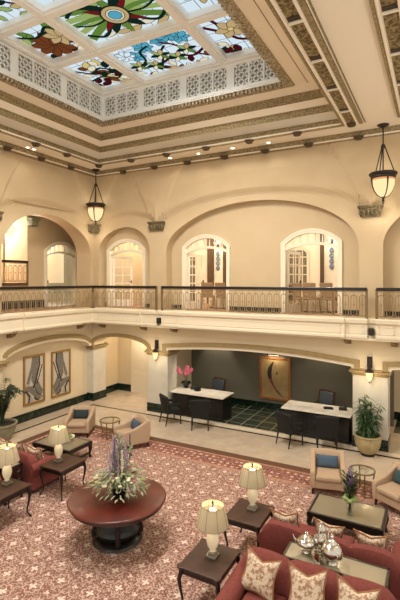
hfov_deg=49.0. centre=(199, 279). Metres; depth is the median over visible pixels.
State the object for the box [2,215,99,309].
wall
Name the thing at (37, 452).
throw pillow
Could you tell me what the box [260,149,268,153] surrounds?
rosette
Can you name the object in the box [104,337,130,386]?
wall
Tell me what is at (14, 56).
decorative lattice frieze
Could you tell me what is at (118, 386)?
baseboard
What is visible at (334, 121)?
trim
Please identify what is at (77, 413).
lumbar cushion
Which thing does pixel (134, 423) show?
lumbar cushion
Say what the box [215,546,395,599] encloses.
sofa
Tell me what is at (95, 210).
pendant lamp
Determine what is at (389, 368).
trim
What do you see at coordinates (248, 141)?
rosette
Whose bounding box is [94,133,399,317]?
wall
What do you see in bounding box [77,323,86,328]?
bracket
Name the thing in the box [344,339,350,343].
bracket
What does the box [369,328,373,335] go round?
wall speaker
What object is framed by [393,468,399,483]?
lumbar cushion
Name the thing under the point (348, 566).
console table
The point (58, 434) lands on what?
table lamp
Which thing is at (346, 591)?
throw pillow
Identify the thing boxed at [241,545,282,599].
throw pillow
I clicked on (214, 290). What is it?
dining table
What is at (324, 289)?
balustrade
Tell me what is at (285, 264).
door
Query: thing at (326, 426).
armchair
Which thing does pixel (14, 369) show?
wall
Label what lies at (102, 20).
window
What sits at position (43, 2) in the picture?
window
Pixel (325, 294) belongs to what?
banquet chair
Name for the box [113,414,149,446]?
chair
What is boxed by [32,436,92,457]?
coffee table
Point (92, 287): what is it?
balustrade
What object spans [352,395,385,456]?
potted shrub
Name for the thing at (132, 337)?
trim
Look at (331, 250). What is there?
mosaic panel
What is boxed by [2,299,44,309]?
baseboard
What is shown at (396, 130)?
trim
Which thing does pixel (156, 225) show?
capital
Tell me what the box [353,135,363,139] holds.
rosette
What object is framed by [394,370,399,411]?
wall
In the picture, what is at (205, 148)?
rosette
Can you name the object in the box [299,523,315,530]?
seat cushion
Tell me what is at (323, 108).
trim
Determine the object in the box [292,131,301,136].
rosette
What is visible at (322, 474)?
seat cushion
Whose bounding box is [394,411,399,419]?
baseboard
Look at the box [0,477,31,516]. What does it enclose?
end table
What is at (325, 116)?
trim
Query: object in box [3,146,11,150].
rosette
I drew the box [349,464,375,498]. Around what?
side table
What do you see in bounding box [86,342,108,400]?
pillar
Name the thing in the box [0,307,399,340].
trim
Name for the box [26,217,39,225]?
capital
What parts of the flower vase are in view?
stem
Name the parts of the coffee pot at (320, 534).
lid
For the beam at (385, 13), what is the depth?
7.19 m
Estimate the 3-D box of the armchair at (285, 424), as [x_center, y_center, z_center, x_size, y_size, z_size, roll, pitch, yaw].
[2.489,4.122,12.263,0.610,0.954,0.690,0,0,-32]
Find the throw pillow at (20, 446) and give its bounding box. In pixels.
[8,440,26,451]
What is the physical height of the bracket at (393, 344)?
0.225 m
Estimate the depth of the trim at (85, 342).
14.89 m
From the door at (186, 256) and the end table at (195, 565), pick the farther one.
the door at (186, 256)
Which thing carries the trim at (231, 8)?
attached to the wall at (2, 50)
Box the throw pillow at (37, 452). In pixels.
[25,443,43,459]
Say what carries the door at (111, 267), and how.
in the wall at (334, 178)
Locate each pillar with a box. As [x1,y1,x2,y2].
[2,237,4,282]
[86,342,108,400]
[144,349,179,413]
[349,368,393,451]
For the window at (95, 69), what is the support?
in the wall at (2, 50)
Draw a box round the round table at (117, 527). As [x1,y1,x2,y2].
[67,477,165,553]
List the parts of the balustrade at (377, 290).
newel post, handrail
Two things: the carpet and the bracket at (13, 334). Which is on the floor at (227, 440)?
the carpet
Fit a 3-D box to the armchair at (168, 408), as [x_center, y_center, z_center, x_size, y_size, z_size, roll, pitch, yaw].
[-0.970,4.122,14.113,0.610,0.954,0.690,0,0,-28]
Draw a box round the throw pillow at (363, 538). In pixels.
[353,528,387,549]
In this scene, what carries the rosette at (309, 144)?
attached to the wall at (334, 178)
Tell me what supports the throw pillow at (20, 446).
on the sofa at (31, 464)
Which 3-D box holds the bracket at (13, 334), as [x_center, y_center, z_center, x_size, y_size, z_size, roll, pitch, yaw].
[-5.699,1.657,13.317,0.320,0.225,0.200,0,0,28]
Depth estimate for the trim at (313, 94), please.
12.26 m
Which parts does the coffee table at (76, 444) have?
glass, leg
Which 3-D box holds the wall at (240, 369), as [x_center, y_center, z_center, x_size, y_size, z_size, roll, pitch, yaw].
[2.873,3.150,15.501,7.300,2.900,0.001,0,0,28]
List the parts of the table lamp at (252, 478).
lamp shade, shade trim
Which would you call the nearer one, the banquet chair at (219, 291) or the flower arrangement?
the flower arrangement
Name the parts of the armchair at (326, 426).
backrest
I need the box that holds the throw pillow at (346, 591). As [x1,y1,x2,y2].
[337,574,380,599]
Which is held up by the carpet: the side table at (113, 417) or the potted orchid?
the side table at (113, 417)
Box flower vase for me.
[340,464,358,513]
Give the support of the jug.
on the console table at (348, 566)
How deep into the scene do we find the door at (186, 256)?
15.11 m
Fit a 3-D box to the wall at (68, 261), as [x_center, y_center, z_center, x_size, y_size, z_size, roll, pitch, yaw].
[-6.521,-0.680,18.311,2.300,3.440,5.000,0,0,28]
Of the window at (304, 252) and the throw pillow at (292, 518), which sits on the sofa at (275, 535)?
the throw pillow at (292, 518)
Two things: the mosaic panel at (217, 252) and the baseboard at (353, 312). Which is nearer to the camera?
the baseboard at (353, 312)
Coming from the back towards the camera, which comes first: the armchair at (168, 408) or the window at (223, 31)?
the armchair at (168, 408)
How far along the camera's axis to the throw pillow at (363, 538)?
6.41 m
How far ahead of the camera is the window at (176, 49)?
11.15 m
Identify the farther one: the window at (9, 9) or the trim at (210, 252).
the trim at (210, 252)
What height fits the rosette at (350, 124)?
0.100 m
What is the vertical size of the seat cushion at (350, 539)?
0.130 m
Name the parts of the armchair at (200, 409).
backrest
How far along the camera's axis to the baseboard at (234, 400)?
15.90 m
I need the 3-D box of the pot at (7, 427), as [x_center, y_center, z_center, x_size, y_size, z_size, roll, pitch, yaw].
[-5.711,4.356,12.664,0.840,0.480,0.840,0,0,28]
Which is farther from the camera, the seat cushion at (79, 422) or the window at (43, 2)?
the seat cushion at (79, 422)
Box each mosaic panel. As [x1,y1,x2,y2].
[216,251,219,270]
[329,247,333,269]
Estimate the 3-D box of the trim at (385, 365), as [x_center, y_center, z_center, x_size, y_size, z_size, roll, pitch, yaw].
[7.750,2.220,10.224,6.500,0.440,0.080,0,0,28]
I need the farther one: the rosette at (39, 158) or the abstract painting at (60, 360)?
the abstract painting at (60, 360)
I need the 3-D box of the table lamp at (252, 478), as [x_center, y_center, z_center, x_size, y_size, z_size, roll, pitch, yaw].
[0.908,3.568,7.604,0.474,0.800,0.474,0,0,28]
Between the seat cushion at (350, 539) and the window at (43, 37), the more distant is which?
the window at (43, 37)
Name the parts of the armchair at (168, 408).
backrest, seat, armrest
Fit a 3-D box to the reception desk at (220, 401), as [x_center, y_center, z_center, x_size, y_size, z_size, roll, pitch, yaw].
[0.061,4.206,15.010,2.020,0.780,0.860,0,0,28]
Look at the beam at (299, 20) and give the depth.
7.70 m
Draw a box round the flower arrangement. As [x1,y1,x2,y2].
[82,432,150,502]
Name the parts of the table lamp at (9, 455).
lamp shade, shade trim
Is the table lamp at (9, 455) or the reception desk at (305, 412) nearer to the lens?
the table lamp at (9, 455)
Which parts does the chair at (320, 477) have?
armrest, backrest, armrest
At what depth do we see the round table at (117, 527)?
7.46 m
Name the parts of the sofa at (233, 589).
armrest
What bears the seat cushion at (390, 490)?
on the chair at (384, 490)
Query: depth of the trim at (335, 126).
13.02 m
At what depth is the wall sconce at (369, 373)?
11.81 m
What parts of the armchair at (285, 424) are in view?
backrest, seat, armrest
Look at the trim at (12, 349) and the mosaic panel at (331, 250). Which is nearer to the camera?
the trim at (12, 349)
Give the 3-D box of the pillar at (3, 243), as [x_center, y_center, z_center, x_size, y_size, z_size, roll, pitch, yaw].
[-7.620,-1.165,16.910,0.560,2.570,0.450,0,0,28]
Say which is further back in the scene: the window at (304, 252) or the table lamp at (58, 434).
the window at (304, 252)
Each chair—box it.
[63,405,94,437]
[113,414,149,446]
[201,283,213,308]
[208,377,226,390]
[215,283,225,309]
[289,283,301,311]
[302,283,320,312]
[310,447,346,495]
[312,389,335,405]
[319,283,336,314]
[372,461,399,510]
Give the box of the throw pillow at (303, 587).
[288,561,327,599]
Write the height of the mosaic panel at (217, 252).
0.900 m
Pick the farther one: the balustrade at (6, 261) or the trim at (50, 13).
the balustrade at (6, 261)
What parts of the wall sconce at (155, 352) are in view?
plate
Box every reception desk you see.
[170,386,233,421]
[281,400,352,443]
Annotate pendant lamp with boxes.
[86,169,105,225]
[369,123,397,203]
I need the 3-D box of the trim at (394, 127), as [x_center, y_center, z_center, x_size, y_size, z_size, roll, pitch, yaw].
[-0.321,-3.970,5.899,16.180,0.100,15.070,0,0,28]
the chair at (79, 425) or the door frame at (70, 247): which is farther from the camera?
the door frame at (70, 247)
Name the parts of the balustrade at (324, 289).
newel post, handrail, newel post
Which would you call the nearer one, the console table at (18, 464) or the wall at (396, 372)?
the console table at (18, 464)
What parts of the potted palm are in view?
stem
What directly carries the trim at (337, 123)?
attached to the beam at (299, 20)
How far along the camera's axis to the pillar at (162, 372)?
15.28 m
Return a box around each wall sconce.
[152,340,158,360]
[365,356,372,383]
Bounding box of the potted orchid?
[177,365,192,387]
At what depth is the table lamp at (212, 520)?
6.21 m
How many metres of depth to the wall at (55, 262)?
17.99 m
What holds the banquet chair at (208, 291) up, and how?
on the floor at (138, 305)
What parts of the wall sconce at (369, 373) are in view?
lamp shade, plate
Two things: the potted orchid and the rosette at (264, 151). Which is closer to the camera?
the rosette at (264, 151)
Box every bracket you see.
[7,331,17,337]
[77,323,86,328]
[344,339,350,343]
[391,342,397,346]
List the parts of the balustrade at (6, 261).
handrail, newel post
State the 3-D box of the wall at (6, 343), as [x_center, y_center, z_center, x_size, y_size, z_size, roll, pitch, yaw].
[-7.700,2.900,10.250,0.300,3.400,15.700,0,0,28]
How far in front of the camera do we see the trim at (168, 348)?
13.36 m
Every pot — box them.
[0,418,17,439]
[181,380,190,387]
[313,521,330,554]
[354,430,381,454]
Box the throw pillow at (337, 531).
[313,517,344,537]
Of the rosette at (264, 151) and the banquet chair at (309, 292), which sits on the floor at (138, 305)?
the banquet chair at (309, 292)
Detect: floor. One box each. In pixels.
[2,303,399,318]
[9,390,399,481]
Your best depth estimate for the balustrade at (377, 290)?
11.36 m
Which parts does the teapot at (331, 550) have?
lid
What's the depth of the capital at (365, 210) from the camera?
11.85 m
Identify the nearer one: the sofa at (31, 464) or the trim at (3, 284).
the sofa at (31, 464)
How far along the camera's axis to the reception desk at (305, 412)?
12.84 m
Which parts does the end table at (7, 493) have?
leg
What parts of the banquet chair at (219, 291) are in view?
backrest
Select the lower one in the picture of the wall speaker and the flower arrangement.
the flower arrangement
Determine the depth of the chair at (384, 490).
8.87 m
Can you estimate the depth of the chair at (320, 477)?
9.45 m
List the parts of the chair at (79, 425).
armrest, backrest, armrest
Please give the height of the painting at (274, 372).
1.530 m
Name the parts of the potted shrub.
stem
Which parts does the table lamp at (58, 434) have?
lamp shade, shade trim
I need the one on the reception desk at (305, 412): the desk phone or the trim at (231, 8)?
the desk phone
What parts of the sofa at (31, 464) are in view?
backrest, armrest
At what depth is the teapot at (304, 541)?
6.18 m
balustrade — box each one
[0,285,157,313]
[2,260,28,282]
[161,286,367,318]
[375,288,399,318]
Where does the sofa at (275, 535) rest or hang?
on the carpet
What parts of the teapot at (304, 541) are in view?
lid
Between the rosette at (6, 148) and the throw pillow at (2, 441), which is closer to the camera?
the throw pillow at (2, 441)
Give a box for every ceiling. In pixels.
[0,0,318,133]
[0,0,399,170]
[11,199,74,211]
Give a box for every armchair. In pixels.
[159,393,181,426]
[189,400,210,430]
[275,410,303,448]
[314,416,339,449]
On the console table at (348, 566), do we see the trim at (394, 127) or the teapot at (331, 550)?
the teapot at (331, 550)
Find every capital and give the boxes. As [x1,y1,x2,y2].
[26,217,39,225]
[88,225,99,233]
[147,221,164,230]
[357,204,383,216]
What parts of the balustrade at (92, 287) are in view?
handrail, handrail, newel post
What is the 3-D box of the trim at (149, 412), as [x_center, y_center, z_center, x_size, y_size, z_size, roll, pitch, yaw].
[-0.313,4.598,5.957,16.220,0.004,15.180,0,0,28]
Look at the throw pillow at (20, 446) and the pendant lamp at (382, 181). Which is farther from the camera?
the pendant lamp at (382, 181)
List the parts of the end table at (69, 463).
leg, leg, leg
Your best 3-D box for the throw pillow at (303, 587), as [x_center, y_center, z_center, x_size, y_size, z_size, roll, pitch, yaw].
[1.347,3.889,5.512,0.544,0.506,0.245,0,0,26]
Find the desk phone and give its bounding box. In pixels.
[339,406,346,410]
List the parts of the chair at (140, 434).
armrest, armrest, backrest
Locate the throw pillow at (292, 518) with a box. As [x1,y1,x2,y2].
[269,507,299,526]
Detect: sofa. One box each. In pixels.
[0,439,62,492]
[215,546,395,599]
[257,510,399,599]
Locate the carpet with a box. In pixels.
[0,425,399,599]
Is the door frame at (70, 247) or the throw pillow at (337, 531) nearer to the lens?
the throw pillow at (337, 531)
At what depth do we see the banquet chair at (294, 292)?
13.75 m
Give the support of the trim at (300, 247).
attached to the wall at (255, 232)
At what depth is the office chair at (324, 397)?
14.04 m
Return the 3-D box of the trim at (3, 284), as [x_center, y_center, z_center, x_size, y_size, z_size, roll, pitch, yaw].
[-6.804,0.150,15.120,0.080,0.100,2.120,0,0,28]
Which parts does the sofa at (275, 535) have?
armrest, armrest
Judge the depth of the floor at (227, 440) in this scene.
13.24 m
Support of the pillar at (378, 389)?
on the floor at (227, 440)
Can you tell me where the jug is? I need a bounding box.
[313,549,322,564]
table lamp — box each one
[0,443,19,485]
[47,425,69,462]
[196,499,228,560]
[239,462,265,511]
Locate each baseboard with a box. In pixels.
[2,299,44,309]
[12,393,87,424]
[105,302,399,316]
[106,383,130,393]
[232,398,283,410]
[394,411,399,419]
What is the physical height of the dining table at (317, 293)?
0.745 m
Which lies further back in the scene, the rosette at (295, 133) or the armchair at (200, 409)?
the armchair at (200, 409)
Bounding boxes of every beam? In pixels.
[265,0,365,125]
[369,0,399,117]
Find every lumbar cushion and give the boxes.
[73,409,88,418]
[131,418,139,428]
[317,454,337,468]
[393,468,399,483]
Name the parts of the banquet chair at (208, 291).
backrest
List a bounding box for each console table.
[0,462,22,505]
[283,540,389,590]
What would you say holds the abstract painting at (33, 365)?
attached to the wall at (14, 369)
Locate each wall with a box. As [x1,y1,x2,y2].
[0,44,275,114]
[0,149,94,311]
[0,324,92,408]
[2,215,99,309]
[3,340,86,417]
[47,245,63,282]
[47,246,72,305]
[93,324,399,372]
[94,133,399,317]
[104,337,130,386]
[105,201,399,311]
[177,349,190,387]
[191,349,393,426]
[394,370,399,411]
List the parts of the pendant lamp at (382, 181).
arm, stem, lamp shade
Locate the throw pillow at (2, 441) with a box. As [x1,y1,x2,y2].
[0,438,8,444]
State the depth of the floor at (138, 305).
15.48 m
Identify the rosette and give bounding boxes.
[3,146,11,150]
[31,142,40,146]
[37,157,45,160]
[201,146,209,150]
[220,155,228,159]
[244,139,253,143]
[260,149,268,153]
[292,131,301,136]
[304,142,313,147]
[346,122,355,127]
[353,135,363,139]
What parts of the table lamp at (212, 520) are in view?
shade trim, lamp shade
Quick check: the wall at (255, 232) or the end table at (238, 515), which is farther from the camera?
the wall at (255, 232)
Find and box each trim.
[0,0,259,96]
[0,0,294,126]
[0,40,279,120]
[0,89,323,140]
[0,97,328,146]
[0,104,332,152]
[0,111,337,158]
[0,119,339,162]
[0,123,340,163]
[0,125,341,164]
[0,125,399,174]
[0,130,399,175]
[0,132,399,176]
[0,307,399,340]
[0,360,9,367]
[2,283,27,285]
[3,334,91,357]
[3,338,90,359]
[14,404,399,459]
[91,333,150,350]
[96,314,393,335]
[162,343,359,368]
[166,347,353,367]
[190,246,308,299]
[207,234,323,302]
[253,0,307,82]
[382,362,399,371]
[388,367,399,371]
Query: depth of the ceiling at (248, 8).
10.83 m
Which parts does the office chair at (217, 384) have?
backrest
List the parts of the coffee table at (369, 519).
leg, leg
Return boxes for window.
[0,0,27,22]
[14,23,82,57]
[37,0,54,4]
[60,0,171,42]
[68,57,130,87]
[111,30,211,75]
[177,0,217,12]
[190,250,306,302]
[199,15,252,53]
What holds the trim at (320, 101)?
attached to the beam at (299, 20)
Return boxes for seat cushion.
[67,418,85,427]
[115,427,132,435]
[242,590,286,599]
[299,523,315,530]
[315,465,340,482]
[342,535,354,543]
[376,481,399,501]
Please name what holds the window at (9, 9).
in the wall at (2, 50)
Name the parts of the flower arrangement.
stem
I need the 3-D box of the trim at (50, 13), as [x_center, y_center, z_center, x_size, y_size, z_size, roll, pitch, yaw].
[-3.120,-5.720,7.146,5.910,0.261,11.380,0,0,28]
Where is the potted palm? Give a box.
[0,378,24,439]
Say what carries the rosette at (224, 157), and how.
attached to the wall at (334, 178)
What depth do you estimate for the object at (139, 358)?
17.86 m
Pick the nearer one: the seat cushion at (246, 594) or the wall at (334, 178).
the seat cushion at (246, 594)
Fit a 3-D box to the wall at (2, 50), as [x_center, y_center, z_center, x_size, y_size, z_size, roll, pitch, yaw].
[-3.120,-5.300,7.146,5.890,0.900,11.360,0,0,28]
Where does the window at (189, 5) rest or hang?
in the wall at (2, 50)
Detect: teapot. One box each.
[292,531,319,553]
[321,534,342,566]
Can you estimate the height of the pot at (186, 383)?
0.220 m
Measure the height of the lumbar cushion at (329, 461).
0.257 m
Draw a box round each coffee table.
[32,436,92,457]
[306,493,388,535]
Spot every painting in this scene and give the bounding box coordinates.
[23,353,44,406]
[51,349,70,397]
[259,356,290,401]
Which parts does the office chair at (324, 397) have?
backrest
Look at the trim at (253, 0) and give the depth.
8.71 m
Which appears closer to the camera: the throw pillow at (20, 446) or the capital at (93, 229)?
the throw pillow at (20, 446)
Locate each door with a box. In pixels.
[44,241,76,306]
[107,239,145,307]
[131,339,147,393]
[182,234,229,310]
[281,228,341,313]
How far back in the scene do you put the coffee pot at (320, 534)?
6.18 m
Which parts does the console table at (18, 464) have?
frame, leg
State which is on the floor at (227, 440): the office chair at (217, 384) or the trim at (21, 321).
the office chair at (217, 384)
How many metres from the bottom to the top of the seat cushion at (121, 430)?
0.120 m
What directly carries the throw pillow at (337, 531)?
on the sofa at (275, 535)
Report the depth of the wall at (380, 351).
13.27 m
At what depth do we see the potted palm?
12.57 m
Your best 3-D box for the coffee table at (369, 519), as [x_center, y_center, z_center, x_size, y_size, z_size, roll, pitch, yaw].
[2.683,4.386,7.963,1.320,0.425,0.860,0,0,28]
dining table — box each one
[209,289,224,307]
[296,290,336,311]
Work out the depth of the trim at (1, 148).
13.67 m
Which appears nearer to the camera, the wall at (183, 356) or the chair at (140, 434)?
the chair at (140, 434)
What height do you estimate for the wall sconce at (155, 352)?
0.720 m
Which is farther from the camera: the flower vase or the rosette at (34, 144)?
the rosette at (34, 144)
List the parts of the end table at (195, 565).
leg, leg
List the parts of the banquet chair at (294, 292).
backrest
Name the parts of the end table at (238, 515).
leg, leg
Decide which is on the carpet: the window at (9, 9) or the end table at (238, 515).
the end table at (238, 515)
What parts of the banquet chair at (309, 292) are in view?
backrest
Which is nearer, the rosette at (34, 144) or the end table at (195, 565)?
the end table at (195, 565)
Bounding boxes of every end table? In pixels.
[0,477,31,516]
[39,453,86,501]
[177,538,240,599]
[224,498,274,546]
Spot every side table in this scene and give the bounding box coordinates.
[99,416,120,439]
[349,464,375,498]
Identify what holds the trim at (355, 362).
attached to the wall at (380, 351)
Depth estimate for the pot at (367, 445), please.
11.34 m
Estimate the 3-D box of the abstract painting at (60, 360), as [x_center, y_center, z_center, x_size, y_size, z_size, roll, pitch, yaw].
[-4.938,3.300,15.612,0.050,1.600,0.900,0,0,28]
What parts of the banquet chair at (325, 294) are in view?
backrest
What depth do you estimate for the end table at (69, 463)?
9.41 m
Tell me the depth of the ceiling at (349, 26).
8.67 m
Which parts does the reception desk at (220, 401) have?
panel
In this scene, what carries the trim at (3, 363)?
attached to the wall at (6, 343)
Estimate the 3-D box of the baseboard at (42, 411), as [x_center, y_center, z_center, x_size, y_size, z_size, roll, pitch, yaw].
[-5.326,4.465,14.605,0.330,0.270,4.820,0,0,28]
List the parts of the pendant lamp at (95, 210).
stem, lamp shade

